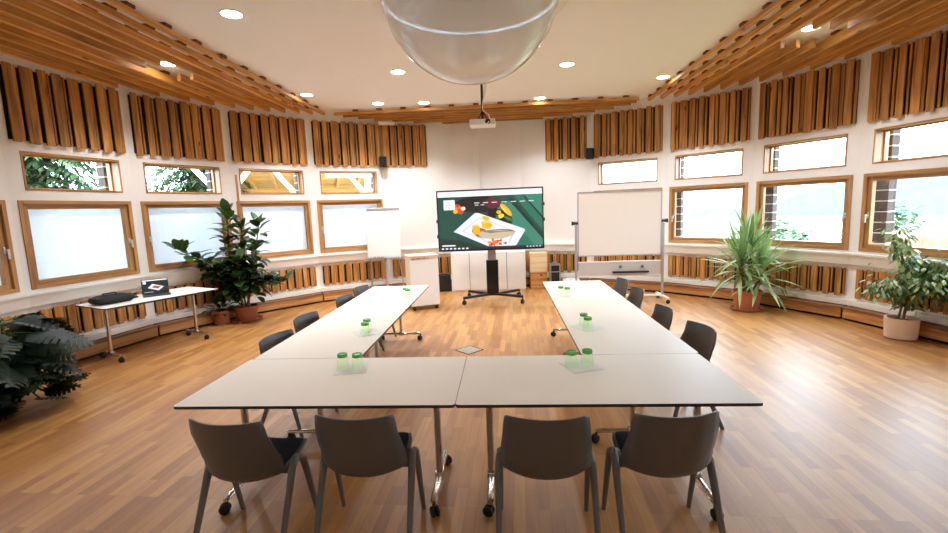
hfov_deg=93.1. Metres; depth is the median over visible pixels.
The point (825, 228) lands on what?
ground
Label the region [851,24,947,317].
wall
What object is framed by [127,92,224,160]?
panel
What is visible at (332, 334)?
conference table
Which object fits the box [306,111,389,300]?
wall
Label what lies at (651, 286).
baseboard
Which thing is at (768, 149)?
window
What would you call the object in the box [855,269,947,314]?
panel
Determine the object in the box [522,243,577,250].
trim
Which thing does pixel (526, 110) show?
wooden ceiling slats
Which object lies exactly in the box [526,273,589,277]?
trim
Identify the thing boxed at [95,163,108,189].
trim
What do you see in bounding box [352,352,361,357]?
tumbler
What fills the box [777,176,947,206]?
hill
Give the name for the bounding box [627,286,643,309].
chair
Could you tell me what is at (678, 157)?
window
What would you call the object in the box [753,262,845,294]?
panel
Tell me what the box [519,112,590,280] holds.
wall
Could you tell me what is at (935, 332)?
baseboard
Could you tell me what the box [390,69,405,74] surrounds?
recessed light
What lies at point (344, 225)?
blind
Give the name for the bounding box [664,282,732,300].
baseboard
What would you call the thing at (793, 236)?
tree
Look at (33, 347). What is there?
monstera
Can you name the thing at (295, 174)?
trim
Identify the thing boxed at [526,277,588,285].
baseboard
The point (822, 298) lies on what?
trim
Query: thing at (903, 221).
tree
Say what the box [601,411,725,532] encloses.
chair
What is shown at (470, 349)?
floor outlet
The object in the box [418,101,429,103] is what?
recessed light
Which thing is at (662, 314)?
chair
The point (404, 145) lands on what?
panel
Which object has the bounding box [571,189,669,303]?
board
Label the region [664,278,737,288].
trim
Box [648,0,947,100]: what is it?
wooden ceiling slats
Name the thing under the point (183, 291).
side table
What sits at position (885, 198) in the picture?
brick wall
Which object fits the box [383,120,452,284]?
wall
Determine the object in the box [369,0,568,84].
ceiling lamp
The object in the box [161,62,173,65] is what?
diffuser
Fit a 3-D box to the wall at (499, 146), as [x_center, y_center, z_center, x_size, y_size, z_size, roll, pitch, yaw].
[0.305,-1.496,10.213,1.517,3.930,0.120,-2,7,2]
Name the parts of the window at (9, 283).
sash, handle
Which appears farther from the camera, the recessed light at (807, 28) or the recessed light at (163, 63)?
the recessed light at (163, 63)
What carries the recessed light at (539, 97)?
in the ceiling
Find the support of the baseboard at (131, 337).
attached to the wall at (10, 148)
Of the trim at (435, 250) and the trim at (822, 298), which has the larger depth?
the trim at (435, 250)
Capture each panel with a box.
[0,61,125,152]
[0,314,22,337]
[36,291,146,334]
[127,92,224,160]
[154,280,229,314]
[228,110,307,164]
[246,266,316,295]
[311,120,382,166]
[322,260,385,284]
[381,124,427,166]
[393,256,450,277]
[526,253,586,271]
[545,115,586,160]
[594,105,662,157]
[594,255,660,273]
[668,255,744,281]
[670,87,751,150]
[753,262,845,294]
[758,58,860,139]
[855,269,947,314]
[867,30,947,121]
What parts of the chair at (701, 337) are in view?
leg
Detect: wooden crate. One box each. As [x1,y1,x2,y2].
[529,251,546,272]
[530,272,546,288]
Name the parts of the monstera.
stem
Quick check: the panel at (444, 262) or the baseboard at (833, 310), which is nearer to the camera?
the baseboard at (833, 310)
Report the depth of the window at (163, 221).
7.34 m
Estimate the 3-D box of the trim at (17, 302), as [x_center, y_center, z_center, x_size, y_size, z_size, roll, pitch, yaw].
[-5.314,0.500,4.652,0.084,0.168,1.506,-2,7,-2]
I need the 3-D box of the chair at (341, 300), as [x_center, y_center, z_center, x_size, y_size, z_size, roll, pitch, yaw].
[-1.416,0.752,5.571,0.498,0.774,0.536,-1,7,12]
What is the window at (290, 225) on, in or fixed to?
in the wall at (233, 166)
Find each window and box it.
[0,200,19,295]
[17,200,139,289]
[19,151,122,192]
[140,201,233,271]
[143,162,221,193]
[236,200,313,259]
[239,168,304,193]
[317,199,382,252]
[319,171,377,193]
[594,187,661,191]
[598,158,657,184]
[668,182,747,243]
[675,148,742,179]
[755,175,853,249]
[763,133,847,173]
[858,167,947,258]
[872,116,947,163]
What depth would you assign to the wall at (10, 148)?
5.68 m
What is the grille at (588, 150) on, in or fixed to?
attached to the wall speaker at (589, 151)
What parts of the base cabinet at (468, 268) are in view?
door, door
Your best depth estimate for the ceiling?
5.73 m
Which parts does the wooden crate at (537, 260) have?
lid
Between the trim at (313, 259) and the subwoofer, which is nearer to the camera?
the trim at (313, 259)
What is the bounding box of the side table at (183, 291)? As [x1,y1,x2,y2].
[75,286,217,362]
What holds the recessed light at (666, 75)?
in the ceiling
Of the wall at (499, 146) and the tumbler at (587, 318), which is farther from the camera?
the wall at (499, 146)
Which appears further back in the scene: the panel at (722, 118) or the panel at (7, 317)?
the panel at (722, 118)
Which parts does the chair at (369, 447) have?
leg, leg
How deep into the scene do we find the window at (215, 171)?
7.50 m
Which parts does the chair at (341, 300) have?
leg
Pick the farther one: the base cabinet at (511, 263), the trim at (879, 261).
the base cabinet at (511, 263)
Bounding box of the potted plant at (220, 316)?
[200,291,239,324]
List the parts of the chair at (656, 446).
leg, leg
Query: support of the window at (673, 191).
in the wall at (748, 145)
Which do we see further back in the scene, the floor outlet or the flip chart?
the flip chart
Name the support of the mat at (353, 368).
on the conference table at (390, 382)
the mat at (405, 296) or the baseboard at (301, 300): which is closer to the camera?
the mat at (405, 296)
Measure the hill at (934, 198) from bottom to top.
36.857 m
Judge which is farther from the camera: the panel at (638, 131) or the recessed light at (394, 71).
the panel at (638, 131)
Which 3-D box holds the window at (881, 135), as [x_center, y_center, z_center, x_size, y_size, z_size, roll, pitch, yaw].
[5.642,-1.566,5.550,0.228,0.465,1.184,-3,7,-9]
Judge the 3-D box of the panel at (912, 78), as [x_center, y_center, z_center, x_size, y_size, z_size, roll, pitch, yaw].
[5.484,-2.329,5.430,0.050,0.908,1.364,-3,7,-10]
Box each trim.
[0,293,31,313]
[26,275,147,306]
[65,319,153,347]
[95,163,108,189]
[147,265,232,282]
[151,300,243,323]
[205,170,212,191]
[246,288,320,302]
[248,255,318,268]
[294,173,298,192]
[319,251,367,262]
[321,280,390,291]
[391,276,451,283]
[401,247,455,255]
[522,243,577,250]
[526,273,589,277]
[590,276,660,281]
[664,244,747,254]
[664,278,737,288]
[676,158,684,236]
[752,286,849,304]
[754,248,850,263]
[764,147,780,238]
[847,299,947,325]
[850,253,947,270]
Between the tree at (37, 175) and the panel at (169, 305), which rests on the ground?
the tree at (37, 175)
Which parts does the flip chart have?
leg, leg, leg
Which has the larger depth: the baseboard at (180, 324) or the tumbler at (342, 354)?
the baseboard at (180, 324)
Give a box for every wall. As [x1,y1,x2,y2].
[0,52,149,335]
[0,142,27,319]
[120,85,235,324]
[222,104,319,299]
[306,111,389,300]
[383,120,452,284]
[451,120,520,189]
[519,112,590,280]
[590,96,667,276]
[664,78,756,283]
[752,51,867,305]
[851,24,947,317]
[872,130,901,244]
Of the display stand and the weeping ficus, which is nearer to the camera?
the weeping ficus
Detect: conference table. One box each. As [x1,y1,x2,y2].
[174,356,465,517]
[255,310,405,437]
[334,285,428,357]
[456,353,762,520]
[543,280,626,354]
[553,300,697,443]
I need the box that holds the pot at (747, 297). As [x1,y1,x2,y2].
[731,288,762,310]
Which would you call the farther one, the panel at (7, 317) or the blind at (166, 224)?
the blind at (166, 224)
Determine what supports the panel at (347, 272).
attached to the wall at (329, 116)
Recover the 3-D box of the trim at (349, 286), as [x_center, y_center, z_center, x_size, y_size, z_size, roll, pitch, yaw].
[-2.510,0.411,9.650,1.506,0.080,0.070,-6,8,-29]
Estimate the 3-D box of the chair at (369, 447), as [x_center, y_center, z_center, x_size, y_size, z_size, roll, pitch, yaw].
[-0.580,1.110,2.510,0.536,0.774,0.498,-1,7,5]
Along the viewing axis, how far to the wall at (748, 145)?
8.18 m
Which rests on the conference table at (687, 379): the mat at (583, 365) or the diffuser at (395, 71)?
the mat at (583, 365)
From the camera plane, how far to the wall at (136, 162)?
7.03 m
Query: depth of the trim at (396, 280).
10.02 m
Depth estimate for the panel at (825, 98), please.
6.75 m
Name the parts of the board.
post, panel, rail, panel frame, panel, post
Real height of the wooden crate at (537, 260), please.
0.424 m
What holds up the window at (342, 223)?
in the wall at (329, 116)
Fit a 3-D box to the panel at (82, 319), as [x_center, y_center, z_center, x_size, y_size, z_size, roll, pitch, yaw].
[-5.165,0.651,6.172,0.051,0.435,1.363,0,7,14]
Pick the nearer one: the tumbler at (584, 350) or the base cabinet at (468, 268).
the tumbler at (584, 350)
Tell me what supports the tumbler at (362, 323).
on the mat at (372, 331)
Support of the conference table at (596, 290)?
on the floor
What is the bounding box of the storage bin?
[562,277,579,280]
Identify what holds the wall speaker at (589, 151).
attached to the wall at (642, 103)
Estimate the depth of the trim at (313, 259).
8.79 m
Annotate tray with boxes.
[613,270,648,272]
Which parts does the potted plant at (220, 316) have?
pot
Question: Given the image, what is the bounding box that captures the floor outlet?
[456,345,483,354]
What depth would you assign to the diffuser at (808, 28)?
5.50 m
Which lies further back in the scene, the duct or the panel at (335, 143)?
the duct
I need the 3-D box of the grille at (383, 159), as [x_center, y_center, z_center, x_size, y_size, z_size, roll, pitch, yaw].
[-1.904,-2.220,9.503,0.110,0.200,0.005,-6,8,-29]
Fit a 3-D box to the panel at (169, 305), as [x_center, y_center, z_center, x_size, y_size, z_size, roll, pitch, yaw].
[-4.617,0.457,7.551,0.050,0.432,1.364,2,8,29]
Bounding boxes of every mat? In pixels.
[333,362,369,375]
[353,328,382,336]
[398,295,417,298]
[552,293,576,297]
[560,359,603,373]
[570,323,604,331]
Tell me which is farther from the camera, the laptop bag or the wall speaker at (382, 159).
the wall speaker at (382, 159)
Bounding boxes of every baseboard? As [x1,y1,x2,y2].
[52,325,157,368]
[153,309,236,336]
[256,292,322,313]
[322,284,391,301]
[392,279,451,288]
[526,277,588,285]
[589,278,660,291]
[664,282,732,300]
[759,293,846,318]
[842,306,947,343]
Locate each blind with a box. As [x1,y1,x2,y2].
[28,209,127,279]
[148,207,224,263]
[242,206,306,253]
[322,204,376,246]
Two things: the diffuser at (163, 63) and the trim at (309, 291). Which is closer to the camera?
the diffuser at (163, 63)
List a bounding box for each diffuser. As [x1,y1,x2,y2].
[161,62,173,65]
[221,10,241,17]
[392,70,403,73]
[561,63,573,65]
[802,26,812,30]
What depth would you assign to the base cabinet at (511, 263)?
9.74 m
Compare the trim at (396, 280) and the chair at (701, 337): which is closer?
the chair at (701, 337)
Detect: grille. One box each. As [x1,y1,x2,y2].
[381,157,386,165]
[586,148,590,158]
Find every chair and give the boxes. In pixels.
[188,418,316,532]
[259,329,337,437]
[293,311,319,332]
[314,414,425,532]
[336,293,384,357]
[353,285,396,346]
[495,415,600,532]
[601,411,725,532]
[613,277,628,298]
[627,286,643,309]
[651,303,673,330]
[673,320,724,429]
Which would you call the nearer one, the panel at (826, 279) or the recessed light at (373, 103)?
the panel at (826, 279)
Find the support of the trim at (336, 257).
attached to the wall at (329, 116)
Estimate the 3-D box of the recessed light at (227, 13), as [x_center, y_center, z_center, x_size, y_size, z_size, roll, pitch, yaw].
[-2.455,-2.555,4.548,0.236,0.010,0.236,-2,7,4]
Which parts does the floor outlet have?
lid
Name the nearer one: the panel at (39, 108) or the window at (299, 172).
the panel at (39, 108)
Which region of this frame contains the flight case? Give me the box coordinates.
[549,262,560,281]
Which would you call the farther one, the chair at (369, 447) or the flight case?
the flight case
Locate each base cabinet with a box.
[404,253,439,310]
[451,251,487,291]
[496,250,525,289]
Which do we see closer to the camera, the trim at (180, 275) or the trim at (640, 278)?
the trim at (180, 275)
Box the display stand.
[462,250,524,304]
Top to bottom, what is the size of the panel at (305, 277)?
0.435 m
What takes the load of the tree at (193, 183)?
on the ground
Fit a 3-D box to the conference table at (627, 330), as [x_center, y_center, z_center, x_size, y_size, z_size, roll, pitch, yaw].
[1.226,0.859,4.068,0.800,0.740,1.814,-2,7,4]
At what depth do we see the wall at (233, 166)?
8.53 m
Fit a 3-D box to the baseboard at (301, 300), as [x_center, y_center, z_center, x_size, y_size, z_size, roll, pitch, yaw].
[-3.655,0.716,8.739,0.179,0.195,1.458,5,10,45]
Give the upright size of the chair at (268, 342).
0.774 m
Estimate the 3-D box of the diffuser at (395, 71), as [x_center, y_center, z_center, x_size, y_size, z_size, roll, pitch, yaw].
[-1.119,-2.866,6.614,0.194,0.001,0.194,-2,7,4]
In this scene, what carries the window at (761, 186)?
in the wall at (854, 131)
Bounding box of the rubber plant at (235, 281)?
[162,175,293,323]
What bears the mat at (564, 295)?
on the conference table at (596, 290)
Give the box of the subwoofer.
[439,273,450,291]
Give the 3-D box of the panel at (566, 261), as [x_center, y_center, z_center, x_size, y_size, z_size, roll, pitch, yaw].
[1.828,-0.092,10.047,1.364,0.434,0.050,0,8,18]
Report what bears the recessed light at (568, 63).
in the ceiling
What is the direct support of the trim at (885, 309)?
attached to the wall at (866, 166)
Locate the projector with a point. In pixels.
(482, 122)
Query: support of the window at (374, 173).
in the wall at (329, 116)
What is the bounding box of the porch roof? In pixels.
[191,169,371,192]
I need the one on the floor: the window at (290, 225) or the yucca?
the yucca
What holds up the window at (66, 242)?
in the wall at (10, 148)
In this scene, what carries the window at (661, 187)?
in the wall at (642, 103)
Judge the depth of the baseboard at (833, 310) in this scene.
6.96 m
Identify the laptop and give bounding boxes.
[140,278,170,297]
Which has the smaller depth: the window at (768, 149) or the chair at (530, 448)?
the chair at (530, 448)
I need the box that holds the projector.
[469,84,495,128]
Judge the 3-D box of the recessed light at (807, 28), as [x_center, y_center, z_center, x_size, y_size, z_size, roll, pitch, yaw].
[4.106,-2.907,5.471,0.236,0.010,0.236,-2,7,4]
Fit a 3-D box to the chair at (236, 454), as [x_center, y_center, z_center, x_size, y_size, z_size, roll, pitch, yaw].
[-1.218,1.134,2.501,0.536,0.774,0.498,-1,7,9]
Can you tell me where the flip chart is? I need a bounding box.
[366,207,403,286]
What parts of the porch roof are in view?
post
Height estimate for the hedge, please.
1.250 m
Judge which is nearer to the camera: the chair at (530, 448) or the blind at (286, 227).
the chair at (530, 448)
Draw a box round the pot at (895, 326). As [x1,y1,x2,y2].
[883,314,920,340]
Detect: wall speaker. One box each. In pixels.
[379,156,386,166]
[586,148,593,158]
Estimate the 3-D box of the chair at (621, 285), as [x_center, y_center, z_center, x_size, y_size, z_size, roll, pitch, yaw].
[1.839,0.565,6.125,0.498,0.774,0.536,-2,7,-1]
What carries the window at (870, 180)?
in the wall at (866, 166)
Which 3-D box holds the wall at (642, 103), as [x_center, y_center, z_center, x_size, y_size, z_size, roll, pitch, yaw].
[3.174,-1.483,9.298,1.518,3.930,0.120,3,9,33]
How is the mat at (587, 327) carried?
on the conference table at (627, 330)
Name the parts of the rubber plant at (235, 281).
stem, pot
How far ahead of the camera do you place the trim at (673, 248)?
8.45 m
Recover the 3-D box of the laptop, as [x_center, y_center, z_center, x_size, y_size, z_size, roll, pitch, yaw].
[-4.489,0.294,6.339,0.316,0.215,0.277,-8,9,-39]
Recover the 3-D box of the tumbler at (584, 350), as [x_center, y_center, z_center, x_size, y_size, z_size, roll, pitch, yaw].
[0.740,0.592,2.933,0.085,0.104,0.085,2,8,29]
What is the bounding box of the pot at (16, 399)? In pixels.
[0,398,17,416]
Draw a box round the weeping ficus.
[855,218,947,340]
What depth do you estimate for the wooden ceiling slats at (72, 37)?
5.18 m
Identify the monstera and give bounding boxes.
[0,312,94,420]
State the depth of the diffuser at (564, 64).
6.55 m
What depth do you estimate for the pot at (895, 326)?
5.49 m
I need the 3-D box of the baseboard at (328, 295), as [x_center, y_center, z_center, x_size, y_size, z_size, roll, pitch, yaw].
[-2.478,0.562,9.621,1.458,0.195,0.179,-6,8,-29]
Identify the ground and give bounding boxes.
[683,205,947,241]
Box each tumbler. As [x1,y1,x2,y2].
[337,352,346,357]
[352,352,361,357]
[361,322,368,325]
[566,349,576,355]
[582,348,592,353]
[584,316,591,320]
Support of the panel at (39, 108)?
attached to the wall at (10, 148)
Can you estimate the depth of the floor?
3.40 m
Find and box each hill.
[689,184,947,216]
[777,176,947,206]
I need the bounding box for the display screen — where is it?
[436,186,544,251]
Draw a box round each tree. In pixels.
[23,156,98,189]
[145,166,253,192]
[728,218,817,240]
[834,200,930,241]
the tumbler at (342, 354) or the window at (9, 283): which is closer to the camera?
the tumbler at (342, 354)
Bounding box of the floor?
[0,286,947,532]
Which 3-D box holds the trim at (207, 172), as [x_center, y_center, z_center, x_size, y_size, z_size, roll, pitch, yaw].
[-4.596,-0.735,8.297,0.170,4.050,0.430,3,9,37]
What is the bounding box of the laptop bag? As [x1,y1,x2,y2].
[88,292,134,304]
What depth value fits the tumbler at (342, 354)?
3.01 m
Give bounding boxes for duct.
[472,128,480,188]
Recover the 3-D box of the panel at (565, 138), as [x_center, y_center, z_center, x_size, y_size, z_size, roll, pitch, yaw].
[1.967,-2.738,9.637,0.874,0.909,0.050,0,8,18]
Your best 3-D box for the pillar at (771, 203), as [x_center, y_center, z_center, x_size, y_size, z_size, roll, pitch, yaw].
[5.085,-1.035,7.932,0.170,4.050,0.430,-7,9,-33]
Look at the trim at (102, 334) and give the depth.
6.44 m
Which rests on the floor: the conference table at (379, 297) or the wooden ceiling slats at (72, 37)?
the conference table at (379, 297)
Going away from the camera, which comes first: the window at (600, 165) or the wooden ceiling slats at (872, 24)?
the wooden ceiling slats at (872, 24)
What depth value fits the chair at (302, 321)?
4.65 m
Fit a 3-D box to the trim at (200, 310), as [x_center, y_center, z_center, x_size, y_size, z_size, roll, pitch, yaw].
[-4.600,0.748,7.582,0.069,0.080,1.506,2,8,29]
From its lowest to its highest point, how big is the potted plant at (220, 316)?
0.539 m
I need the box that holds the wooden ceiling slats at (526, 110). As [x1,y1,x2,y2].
[334,95,638,123]
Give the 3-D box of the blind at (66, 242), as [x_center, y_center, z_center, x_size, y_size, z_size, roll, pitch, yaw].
[-5.315,-0.338,6.073,0.004,0.890,1.188,0,7,14]
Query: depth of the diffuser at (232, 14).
4.55 m
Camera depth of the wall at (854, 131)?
6.66 m
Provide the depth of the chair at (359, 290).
6.32 m
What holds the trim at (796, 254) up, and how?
attached to the wall at (854, 131)
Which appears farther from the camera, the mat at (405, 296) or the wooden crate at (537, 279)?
the wooden crate at (537, 279)
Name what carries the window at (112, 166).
in the wall at (10, 148)
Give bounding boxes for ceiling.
[74,0,847,112]
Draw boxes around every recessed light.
[161,61,176,66]
[218,8,244,18]
[299,93,313,96]
[372,102,383,104]
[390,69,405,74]
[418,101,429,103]
[534,96,545,99]
[559,61,574,66]
[656,74,670,78]
[799,24,822,31]
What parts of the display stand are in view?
leg, leg, leg, leg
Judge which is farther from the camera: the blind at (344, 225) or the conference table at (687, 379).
the blind at (344, 225)
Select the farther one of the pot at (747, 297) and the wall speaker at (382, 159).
the wall speaker at (382, 159)
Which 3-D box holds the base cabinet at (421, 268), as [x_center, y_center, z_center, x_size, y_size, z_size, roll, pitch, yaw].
[-0.954,0.273,8.292,0.536,0.995,0.433,-5,8,-20]
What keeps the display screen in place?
attached to the display stand
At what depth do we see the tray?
8.17 m
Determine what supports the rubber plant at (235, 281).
on the floor
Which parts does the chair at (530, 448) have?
leg, leg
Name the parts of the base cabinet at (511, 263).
door, door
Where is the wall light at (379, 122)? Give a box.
[378,121,394,124]
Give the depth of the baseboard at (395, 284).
9.95 m
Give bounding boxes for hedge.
[893,231,947,248]
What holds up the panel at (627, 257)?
attached to the wall at (642, 103)
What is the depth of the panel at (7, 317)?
5.12 m
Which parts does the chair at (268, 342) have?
leg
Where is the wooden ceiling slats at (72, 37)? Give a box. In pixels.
[0,0,324,114]
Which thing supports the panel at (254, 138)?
attached to the wall at (233, 166)
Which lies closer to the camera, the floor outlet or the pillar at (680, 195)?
the floor outlet
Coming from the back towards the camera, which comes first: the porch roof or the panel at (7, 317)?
the porch roof
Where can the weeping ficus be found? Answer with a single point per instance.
(917, 278)
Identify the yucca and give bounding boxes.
[697,205,804,312]
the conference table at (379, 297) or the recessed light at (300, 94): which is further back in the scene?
the recessed light at (300, 94)
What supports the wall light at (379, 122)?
attached to the panel at (404, 145)
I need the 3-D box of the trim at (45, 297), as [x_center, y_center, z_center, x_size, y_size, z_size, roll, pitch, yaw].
[-5.162,0.308,6.123,0.084,0.168,1.506,0,7,14]
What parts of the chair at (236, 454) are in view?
leg, leg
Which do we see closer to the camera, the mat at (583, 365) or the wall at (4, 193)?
the mat at (583, 365)
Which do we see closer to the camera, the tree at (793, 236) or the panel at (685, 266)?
the panel at (685, 266)
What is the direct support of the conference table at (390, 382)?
on the floor
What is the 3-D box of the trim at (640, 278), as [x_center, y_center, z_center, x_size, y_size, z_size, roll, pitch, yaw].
[3.183,0.234,9.435,1.506,0.080,0.069,3,9,33]

